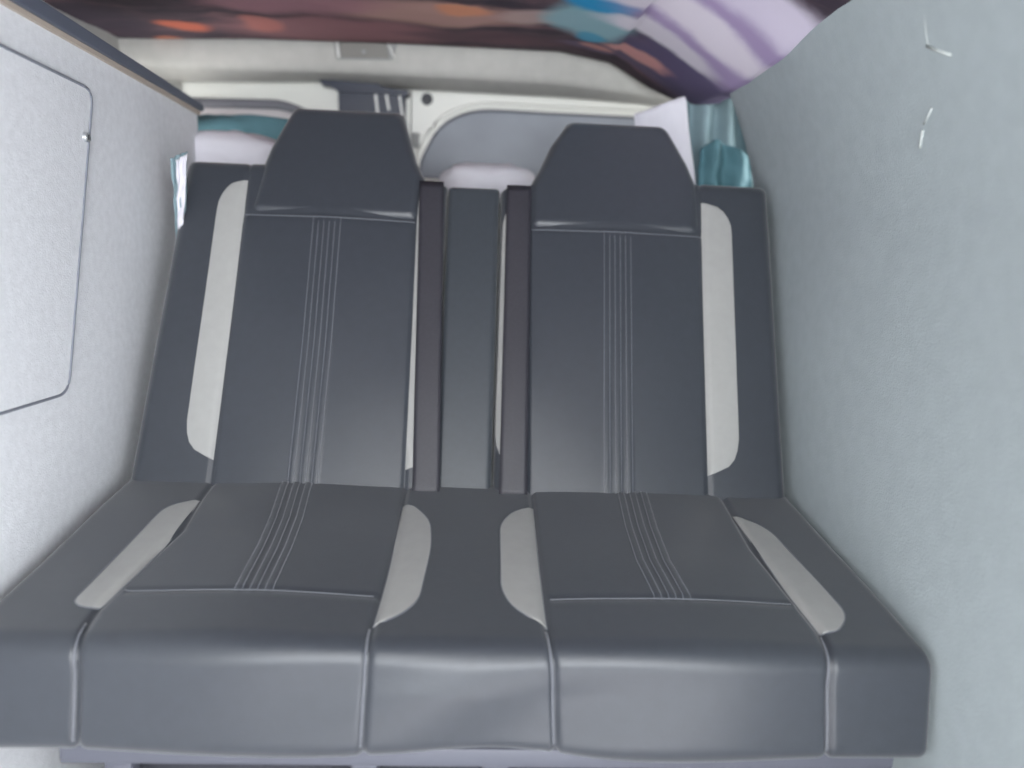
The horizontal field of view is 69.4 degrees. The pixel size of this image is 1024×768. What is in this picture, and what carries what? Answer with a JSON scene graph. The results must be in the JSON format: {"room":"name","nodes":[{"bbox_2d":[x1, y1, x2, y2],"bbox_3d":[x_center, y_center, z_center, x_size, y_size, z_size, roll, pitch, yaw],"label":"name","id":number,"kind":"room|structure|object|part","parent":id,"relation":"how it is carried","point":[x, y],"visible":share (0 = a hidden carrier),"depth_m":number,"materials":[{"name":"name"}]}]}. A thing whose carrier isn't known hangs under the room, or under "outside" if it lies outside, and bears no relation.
{"room":"vehicle interior","nodes":[
{"label":"vehicle interior","id":0,"kind":"room"},
{"bbox_2d":[43,1,119,50],"bbox_3d":[-0.943,0.150,0.302,0.030,1.500,3.800,2,12,-3],"label":"wall","id":1,"kind":"structure","parent":0,"point":[107,37],"depth_m":1.73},
{"bbox_2d":[334,42,396,59],"bbox_3d":[-0.364,-0.832,1.849,0.159,0.050,0.040,2,12,-3],"label":"lamp","id":2,"kind":"object","parent":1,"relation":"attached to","point":[343,50],"visible":0.79,"depth_m":1.83,"materials":[{"name":"grey plastic"}]},
{"bbox_2d":[119,38,672,105],"bbox_3d":[-0.339,-0.823,1.905,1.663,0.140,0.117,2,12,-3],"label":"trim","id":3,"kind":"structure","parent":1,"relation":"attached to","point":[417,67],"depth_m":1.86,"materials":[{"name":"white plastic"}]},
{"bbox_2d":[170,152,187,234],"bbox_3d":[-0.640,-0.351,1.428,0.044,0.190,0.021,7,13,21],"label":"paper","id":4,"kind":"object","parent":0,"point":[178,163],"visible":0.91,"depth_m":1.42,"materials":[{"name":"white paper"}]},
{"bbox_2d":[167,81,411,132],"bbox_3d":[-0.102,-0.214,2.186,1.900,1.500,0.030,2,12,-3],"label":"wall","id":5,"kind":"structure","parent":0,"point":[178,84],"depth_m":2.01,"materials":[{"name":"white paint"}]},
{"bbox_2d":[183,82,411,138],"bbox_3d":[-0.671,-0.222,2.106,0.747,1.300,0.039,2,12,-3],"label":"door","id":6,"kind":"structure","parent":5,"relation":"in","point":[285,96],"depth_m":1.98,"materials":[{"name":"white paint"}]},
{"bbox_2d":[200,108,291,118],"bbox_3d":[-0.760,-0.591,2.038,0.514,0.346,0.006,2,12,-3],"label":"window","id":7,"kind":"structure","parent":6,"relation":"in","point":[215,111],"depth_m":2.01,"materials":[{"name":"glass"}]},
{"bbox_2d":[320,80,408,117],"bbox_3d":[-0.391,-0.729,1.972,0.231,0.143,0.050,2,12,-3],"label":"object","id":8,"kind":"structure","parent":6,"relation":"attached to","point":[352,96],"depth_m":1.95,"materials":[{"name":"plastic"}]},
{"bbox_2d":[411,89,654,181],"bbox_3d":[0.201,-0.192,2.146,0.996,1.300,0.042,2,12,-3],"label":"door","id":9,"kind":"structure","parent":5,"relation":"in","point":[432,110],"depth_m":2.01,"materials":[{"name":"white paint"}]},
{"bbox_2d":[421,112,634,176],"bbox_3d":[0.097,-0.641,2.062,0.706,0.216,0.006,2,12,-3],"label":"window","id":10,"kind":"structure","parent":9,"relation":"in","point":[524,140],"depth_m":2.05,"materials":[{"name":"glass"}]},
{"bbox_2d":[730,0,1023,767],"bbox_3d":[0.581,0.068,0.964,0.482,1.516,1.610,2,12,-3],"label":"wall","id":11,"kind":"structure","parent":0,"point":[897,265],"depth_m":1.03,"materials":[{"name":"grey fabric"}]},
{"bbox_2d":[42,0,850,104],"bbox_3d":[-0.314,-0.591,0.935,1.669,0.147,1.900,2,12,-3],"label":"blanket","id":12,"kind":"object","parent":11,"relation":"attached to","point":[701,51],"visible":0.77,"depth_m":1.54,"materials":[{"name":"multicoloured fabric"}]},
{"bbox_2d":[918,129,923,147],"bbox_3d":[0.560,-0.335,1.013,0.004,0.024,0.016,8,13,25],"label":"tuft","id":13,"kind":"object","parent":11,"relation":"attached to","point":[922,130],"visible":1,"depth_m":1.01,"materials":[{"name":"grey fabric"}]},
{"bbox_2d":[923,107,932,124],"bbox_3d":[0.555,-0.358,0.988,0.003,0.019,0.023,4,12,9],"label":"tuft","id":14,"kind":"object","parent":11,"relation":"attached to","point":[931,107],"visible":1,"depth_m":0.99,"materials":[{"name":"grey fabric"}]},
{"bbox_2d":[926,45,951,56],"bbox_3d":[0.535,-0.418,0.928,0.004,0.021,0.041,-1,13,-18],"label":"tuft","id":15,"kind":"object","parent":11,"relation":"attached to","point":[927,46],"visible":1,"depth_m":0.93,"materials":[{"name":"grey fabric"}]},
{"bbox_3d":[-0.062,0.929,0.504,1.900,0.030,3.800,2,12,-3],"label":"floor","id":16,"kind":"structure","parent":0,"visible":0},
{"bbox_2d":[0,0,203,767],"bbox_3d":[-0.807,0.074,1.029,0.234,1.358,1.542,2,12,-3],"label":"cabinet","id":17,"kind":"object","parent":16,"relation":"on","point":[89,134],"visible":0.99,"depth_m":1.17,"materials":[{"name":"grey laminate"}]},
{"bbox_3d":[-0.686,-0.196,0.883,0.003,0.531,0.762,2,12,-3],"label":"access door","id":18,"kind":"part","parent":17,"relation":"part of","materials":[{"name":"grey carpet"}]},
{"bbox_3d":[-0.670,-0.521,0.907,0.012,0.134,1.542,2,12,-3],"label":"trim","id":19,"kind":"part","parent":17,"relation":"part of","materials":[{"name":"grey"}]},
{"bbox_2d":[0,109,931,767],"bbox_3d":[-0.077,0.118,1.316,1.261,1.216,0.870,2,12,-3],"label":"seat","id":20,"kind":"object","parent":16,"relation":"on","point":[269,584],"visible":0.99,"depth_m":1.23,"materials":[{"name":"dark grey leather"},{"name":"light grey leather"}]},
{"bbox_3d":[-0.537,0.611,1.032,0.036,0.330,0.027,2,12,-3],"label":"leg","id":21,"kind":"part","parent":20,"relation":"part of","materials":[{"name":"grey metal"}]},
{"bbox_3d":[-0.409,-0.091,1.449,0.541,0.663,0.404,2,12,-3],"label":"backrest","id":22,"kind":"part","parent":20,"relation":"part of","materials":[{"name":"grey leather"}]},
{"bbox_3d":[-0.208,0.622,1.048,0.036,0.330,0.027,2,12,-3],"label":"leg","id":23,"kind":"part","parent":20,"relation":"part of","materials":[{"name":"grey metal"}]},
{"bbox_2d":[412,181,443,491],"bbox_3d":[-0.156,-0.101,1.396,0.050,0.558,0.270,1,12,-6],"label":"belt","id":24,"kind":"object","parent":20,"relation":"on","point":[427,398],"visible":1,"depth_m":1.39,"materials":[{"name":"black fabric"}]},
{"bbox_2d":[0,475,931,762],"bbox_3d":[-0.077,0.330,1.173,1.260,0.236,0.502,2,12,-3],"label":"seat cushion","id":25,"kind":"object","parent":20,"relation":"on","point":[573,618],"depth_m":0.99,"materials":[{"name":"grey leather"}]},
{"bbox_3d":[-0.086,-0.066,1.466,0.104,0.634,0.382,2,12,-3],"label":"panel","id":26,"kind":"part","parent":20,"relation":"part of","materials":[{"name":"grey leather"}]},
{"bbox_3d":[-0.033,0.498,1.000,1.115,0.028,0.023,2,12,-3],"label":"rail","id":27,"kind":"part","parent":20,"relation":"part of","materials":[{"name":"grey metal"}]},
{"bbox_2d":[499,185,530,494],"bbox_3d":[0.009,-0.095,1.403,0.051,0.558,0.267,2,12,-3],"label":"belt","id":28,"kind":"object","parent":20,"relation":"on","point":[513,473],"visible":1,"depth_m":1.40,"materials":[{"name":"black fabric"}]},
{"bbox_3d":[0.242,-0.069,1.479,0.548,0.664,0.406,2,12,-3],"label":"backrest","id":29,"kind":"part","parent":20,"relation":"part of","materials":[{"name":"grey leather"}]},
{"bbox_3d":[-0.100,0.071,1.930,1.140,1.050,0.310,2,12,-3],"label":"shelf","id":30,"kind":"object","parent":16,"relation":"on","visible":0},
{"bbox_2d":[195,130,275,164],"bbox_3d":[-0.664,-0.527,1.749,0.263,0.138,0.170,2,12,-3],"label":"pillow","id":31,"kind":"object","parent":30,"relation":"on","point":[233,146],"visible":0.34,"depth_m":1.68,"materials":[{"name":"white fabric"}]},
{"bbox_2d":[197,114,288,139],"bbox_3d":[-0.669,-0.584,1.880,0.429,0.191,0.087,2,12,-3],"label":"blanket","id":32,"kind":"object","parent":30,"relation":"on","point":[267,126],"visible":0.21,"depth_m":1.84,"materials":[{"name":"teal fabric"}]},
{"bbox_2d":[439,162,534,197],"bbox_3d":[-0.058,-0.498,1.836,0.244,0.098,0.169,2,12,-3],"label":"sheet","id":33,"kind":"object","parent":30,"relation":"on","point":[498,176],"visible":0.52,"depth_m":1.76,"materials":[{"name":"white fabric"}]},
{"bbox_2d":[634,96,694,183],"bbox_3d":[0.354,-0.522,1.682,0.168,0.250,0.021,2,12,-1],"label":"cloth","id":34,"kind":"object","parent":30,"relation":"on","point":[672,116],"visible":0.35,"depth_m":1.67,"materials":[{"name":"white fabric"}]},
{"bbox_2d":[686,98,753,187],"bbox_3d":[0.514,-0.542,1.787,0.216,0.301,0.039,2,12,-3],"label":"curtain","id":35,"kind":"object","parent":30,"relation":"on","point":[707,123],"visible":0.14,"depth_m":1.77,"materials":[{"name":"teal fabric"}]},
{"bbox_2d":[698,139,751,186],"bbox_3d":[0.500,-0.488,1.716,0.139,0.145,0.038,2,12,-3],"label":"scarf","id":36,"kind":"object","parent":30,"relation":"on","point":[720,164],"visible":0.65,"depth_m":1.71,"materials":[{"name":"teal fabric"}]}
]}

